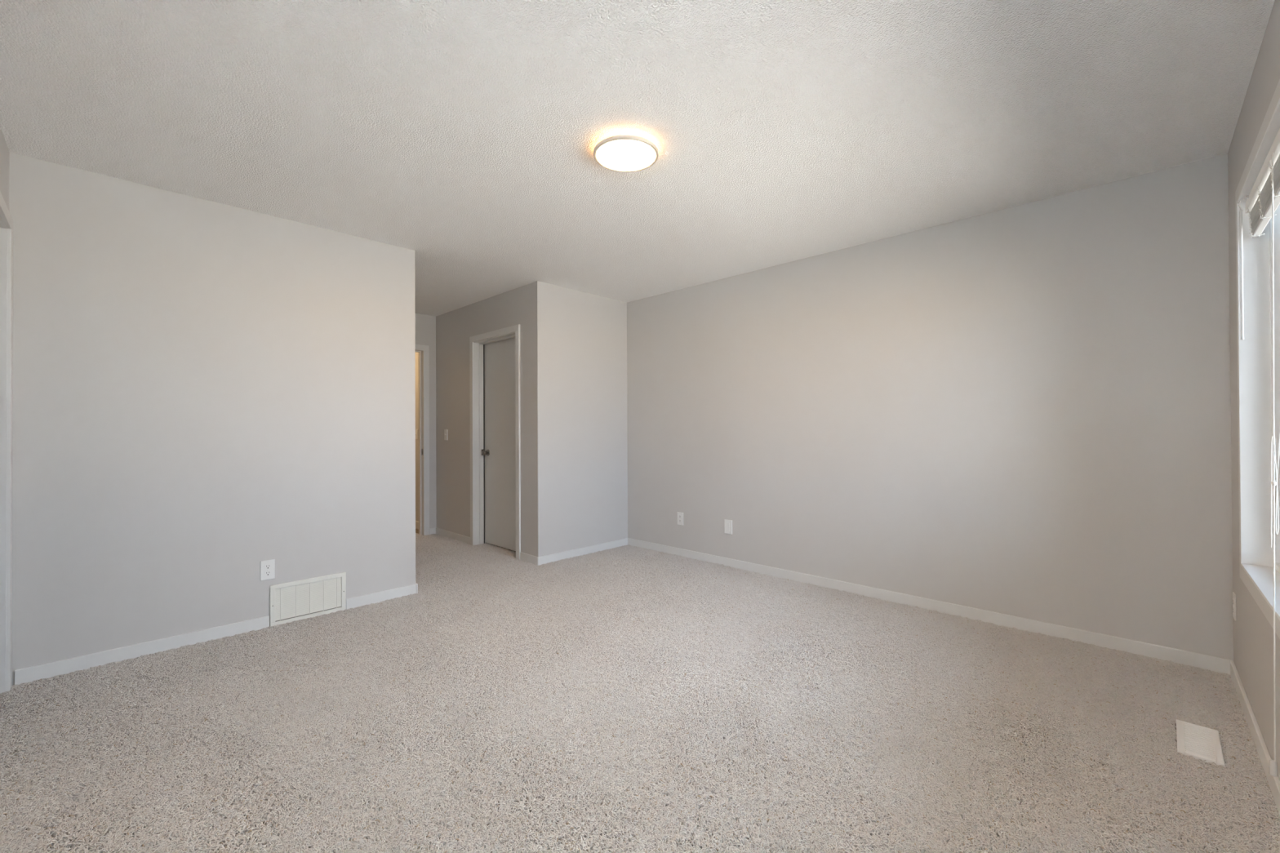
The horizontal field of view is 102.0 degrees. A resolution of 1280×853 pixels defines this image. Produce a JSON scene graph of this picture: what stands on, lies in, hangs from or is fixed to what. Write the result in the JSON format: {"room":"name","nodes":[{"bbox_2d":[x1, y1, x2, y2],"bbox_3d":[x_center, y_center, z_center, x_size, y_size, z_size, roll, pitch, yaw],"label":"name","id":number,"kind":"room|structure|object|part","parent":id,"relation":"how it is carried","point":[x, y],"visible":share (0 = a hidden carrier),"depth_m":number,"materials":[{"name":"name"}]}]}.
{"room":"empty bedroom","nodes":[
{"label":"empty bedroom","id":0,"kind":"room"},
{"bbox_2d":[0,126,8,209],"bbox_3d":[-1.528,-0.042,0.969,4.130,2.460,0.120,-1,0,44],"label":"wall","id":1,"kind":"structure","parent":0,"point":[4,152],"depth_m":2.26,"materials":[{"name":"grey paint"}]},
{"bbox_2d":[0,191,13,693],"bbox_3d":[-2.564,0.127,1.984,0.933,2.144,0.134,-1,0,44],"label":"door frame","id":2,"kind":"structure","parent":1,"relation":"attached to","point":[6,219],"depth_m":2.31,"materials":[{"name":"white paint"}]},
{"bbox_2d":[8,151,627,685],"bbox_3d":[-1.548,-0.024,3.839,0.136,2.460,3.971,-1,0,44],"label":"wall","id":3,"kind":"structure","parent":0,"point":[205,392],"depth_m":2.88,"materials":[{"name":"grey paint"}]},
{"bbox_2d":[14,582,417,685],"bbox_3d":[-2.263,1.161,3.070,0.132,0.088,1.835,-1,0,44],"label":"baseboard","id":4,"kind":"structure","parent":3,"relation":"attached to","point":[49,670],"depth_m":2.72,"materials":[{"name":"white paint"}]},
{"bbox_2d":[260,559,275,581],"bbox_3d":[-2.196,0.846,3.059,0.008,0.115,0.071,-1,0,44],"label":"duplex outlet","id":5,"kind":"object","parent":3,"relation":"attached to","point":[268,566],"visible":1,"depth_m":3.06,"materials":[{"name":"white plastic"}]},
{"bbox_2d":[264,570,271,576],"bbox_3d":[-2.194,0.866,3.057,0.004,0.028,0.034,-1,0,44],"label":"receptacle","id":6,"kind":"object","parent":5,"relation":"attached to","point":[267,573],"depth_m":3.06,"materials":[{"name":"grey plastic"}]},
{"bbox_2d":[264,564,271,569],"bbox_3d":[-2.194,0.827,3.058,0.004,0.028,0.034,-1,0,44],"label":"receptacle","id":7,"kind":"object","parent":5,"relation":"attached to","point":[267,566],"depth_m":3.06,"materials":[{"name":"grey plastic"}]},
{"bbox_2d":[270,572,346,626],"bbox_3d":[-2.045,1.069,3.209,0.012,0.255,0.406,-1,0,44],"label":"air vent","id":8,"kind":"object","parent":3,"relation":"in","point":[290,602],"visible":0.98,"depth_m":3.20,"materials":[{"name":"white metal"}]},
{"bbox_2d":[537,537,627,565],"bbox_3d":[-0.502,1.163,4.821,0.012,0.088,1.077,-1,0,44],"label":"baseboard","id":9,"kind":"structure","parent":3,"relation":"attached to","point":[545,559],"depth_m":4.77,"materials":[{"name":"white paint"}]},
{"bbox_2d":[415,313,436,528],"bbox_3d":[-2.741,-0.009,5.447,0.120,2.460,1.171,-1,0,44],"label":"wall","id":10,"kind":"structure","parent":0,"point":[425,325],"depth_m":5.79,"materials":[{"name":"grey paint"}]},
{"bbox_2d":[415,344,429,535],"bbox_3d":[-2.693,0.162,5.482,0.136,2.119,0.883,-1,0,44],"label":"door frame","id":11,"kind":"structure","parent":10,"relation":"attached to","point":[423,351],"depth_m":5.74,"materials":[{"name":"white paint"}]},
{"bbox_2d":[429,528,435,534],"bbox_3d":[-2.314,1.177,5.779,0.012,0.088,0.071,-1,0,44],"label":"baseboard","id":12,"kind":"structure","parent":10,"relation":"attached to","point":[432,531],"depth_m":5.77,"materials":[{"name":"white paint"}]},
{"bbox_2d":[415,528,515,551],"bbox_3d":[-1.884,1.240,3.054,7.864,0.086,5.802,-1,0,44],"label":"floor","id":13,"kind":"structure","parent":0,"point":[416,530],"depth_m":5.95,"materials":[{"name":"brown carpet"}]},
{"bbox_2d":[0,533,1279,852],"bbox_3d":[-1.383,1.196,3.592,7.594,0.003,4.091,-1,0,44],"label":"carpet","id":14,"kind":"structure","parent":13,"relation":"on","point":[626,699],"depth_m":1.98,"materials":[{"name":"brown carpet"}]},
{"bbox_2d":[1175,719,1224,766],"bbox_3d":[2.047,1.156,1.900,0.280,0.014,0.112,0,0,-45],"label":"floor register","id":15,"kind":"object","parent":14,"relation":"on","point":[1199,742],"visible":1,"depth_m":1.89,"materials":[{"name":"white metal"}]},
{"bbox_2d":[415,280,549,556],"bbox_3d":[-2.157,-0.009,5.784,3.688,2.460,0.127,-1,0,44],"label":"wall","id":16,"kind":"structure","parent":0,"point":[526,305],"depth_m":4.98,"materials":[{"name":"grey paint"}]},
{"bbox_2d":[415,429,417,439],"bbox_3d":[-2.676,0.093,6.195,0.071,0.115,0.020,-1,0,44],"label":"light switch","id":17,"kind":"object","parent":16,"relation":"attached to","point":[416,430],"visible":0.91,"depth_m":6.19,"materials":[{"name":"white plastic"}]},
{"bbox_2d":[415,520,418,529],"bbox_3d":[-2.901,1.180,6.417,1.480,0.095,0.012,-1,0,44],"label":"baseboard","id":18,"kind":"structure","parent":16,"relation":"attached to","point":[416,522],"depth_m":6.17,"materials":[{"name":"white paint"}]},
{"bbox_2d":[444,429,447,439],"bbox_3d":[-2.119,0.091,5.644,0.071,0.115,0.020,-1,0,44],"label":"light switch","id":19,"kind":"object","parent":16,"relation":"attached to","point":[445,430],"visible":1,"depth_m":5.64,"materials":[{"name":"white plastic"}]},
{"bbox_2d":[435,527,537,564],"bbox_3d":[-1.583,1.170,5.128,1.968,0.088,0.012,-1,0,44],"label":"baseboard","id":20,"kind":"structure","parent":16,"relation":"attached to","point":[524,557],"depth_m":5.34,"materials":[{"name":"white paint"}]},
{"bbox_2d":[469,324,520,559],"bbox_3d":[-1.354,0.150,4.990,0.895,2.124,0.138,-1,0,44],"label":"door frame","id":21,"kind":"structure","parent":16,"relation":"attached to","point":[477,355],"depth_m":5.23,"materials":[{"name":"white paint"}]},
{"bbox_2d":[481,337,515,551],"bbox_3d":[-1.322,0.168,5.021,0.767,2.024,0.100,-1,0,44],"label":"door","id":22,"kind":"structure","parent":16,"relation":"in","point":[499,453],"depth_m":5.09,"materials":[{"name":"white paint"}]},
{"bbox_3d":[-1.560,0.264,5.224,0.054,0.054,0.060,-1,0,44],"label":"knob","id":23,"kind":"part","parent":22,"relation":"part of","materials":[{"name":"silver metal"}]},
{"bbox_2d":[0,0,1275,316],"bbox_3d":[-1.895,-1.307,3.069,7.864,0.100,5.802,-1,0,44],"label":"ceiling","id":24,"kind":"structure","parent":0,"point":[463,135],"depth_m":2.08,"materials":[{"name":"white paint"}]},
{"bbox_2d":[593,134,658,172],"bbox_3d":[-0.064,-1.248,2.356,0.294,0.043,0.294,-1,0,44],"label":"ceiling light","id":25,"kind":"object","parent":24,"relation":"attached to","point":[620,153],"visible":1,"depth_m":2.33,"materials":[{"name":"white plastic"}]},
{"bbox_2d":[626,153,1233,660],"bbox_3d":[0.663,-0.030,4.543,6.264,2.460,0.120,-1,0,44],"label":"wall","id":26,"kind":"structure","parent":0,"point":[1023,411],"depth_m":3.12,"materials":[{"name":"grey paint"}]},
{"bbox_2d":[677,511,683,525],"bbox_3d":[0.368,0.843,4.739,0.071,0.115,0.008,-1,0,44],"label":"duplex outlet","id":27,"kind":"object","parent":26,"relation":"attached to","point":[680,515],"visible":1,"depth_m":4.73,"materials":[{"name":"white plastic"}]},
{"bbox_2d":[724,519,732,534],"bbox_3d":[0.745,0.847,4.374,0.076,0.118,0.008,-1,0,44],"label":"blank wall plate","id":28,"kind":"object","parent":26,"relation":"attached to","point":[727,523],"visible":1,"depth_m":4.37,"materials":[{"name":"white plastic"}]},
{"bbox_2d":[627,537,1233,674],"bbox_3d":[1.318,1.149,3.814,4.026,0.088,0.012,-1,0,44],"label":"baseboard","id":29,"kind":"structure","parent":26,"relation":"attached to","point":[1214,664],"depth_m":3.10,"materials":[{"name":"white paint"}]},
{"bbox_2d":[1227,0,1279,779],"bbox_3d":[1.390,-0.055,0.903,0.150,2.460,4.091,-1,0,44],"label":"wall","id":30,"kind":"structure","parent":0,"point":[1253,634],"depth_m":1.98,"materials":[{"name":"grey paint"}]},
{"bbox_2d":[1232,591,1236,621],"bbox_3d":[2.695,0.815,2.352,0.008,0.115,0.071,-1,0,44],"label":"duplex outlet","id":31,"kind":"object","parent":30,"relation":"attached to","point":[1234,597],"visible":1,"depth_m":2.33,"materials":[{"name":"white plastic"}]},
{"bbox_2d":[1230,661,1279,815],"bbox_3d":[1.375,1.131,0.991,0.012,0.088,3.959,-1,0,44],"label":"baseboard","id":32,"kind":"structure","parent":30,"relation":"attached to","point":[1257,737],"depth_m":1.86,"materials":[{"name":"white paint"}]},
{"bbox_2d":[1235,79,1279,639],"bbox_3d":[1.752,-0.177,1.289,0.163,1.595,2.230,-1,0,44],"label":"window","id":33,"kind":"structure","parent":30,"relation":"attached to","point":[1255,352],"depth_m":2.05,"materials":[{"name":"white paint"}]},
{"bbox_3d":[1.782,-0.177,1.260,0.080,1.454,2.089,-1,0,44],"label":"frame","id":34,"kind":"part","parent":33,"relation":"part of","materials":[{"name":"white plastic"}]},
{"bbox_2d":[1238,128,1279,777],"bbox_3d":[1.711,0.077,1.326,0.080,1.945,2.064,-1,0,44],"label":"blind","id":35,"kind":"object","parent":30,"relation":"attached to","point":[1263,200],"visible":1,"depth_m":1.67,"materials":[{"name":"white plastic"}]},
{"bbox_3d":[2.384,-0.796,2.007,0.044,0.122,0.021,-1,0,44],"label":"ladder cord","id":36,"kind":"part","parent":35,"relation":"part of","materials":[{"name":"white fabric"}]},
{"bbox_3d":[1.722,-0.753,1.316,0.022,0.008,2.062,-1,0,44],"label":"rail","id":37,"kind":"part","parent":35,"relation":"part of","materials":[{"name":"white plastic"}]},
{"bbox_3d":[2.217,-0.796,1.834,0.044,0.122,0.022,-1,0,44],"label":"ladder cord","id":38,"kind":"part","parent":35,"relation":"part of","materials":[{"name":"white fabric"}]},
{"bbox_3d":[1.935,0.075,1.583,0.116,1.863,0.007,0,0,-35],"label":"lift cord","id":39,"kind":"part","parent":35,"relation":"part of","materials":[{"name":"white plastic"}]},
{"bbox_3d":[2.049,-0.797,1.662,0.043,0.122,0.022,-1,0,44],"label":"ladder cord","id":40,"kind":"part","parent":35,"relation":"part of","materials":[{"name":"white fabric"}]},
{"bbox_3d":[1.856,-0.243,1.502,0.016,1.238,0.303,-1,0,41],"label":"looped cord","id":41,"kind":"part","parent":35,"relation":"part of","materials":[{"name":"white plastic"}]}
]}

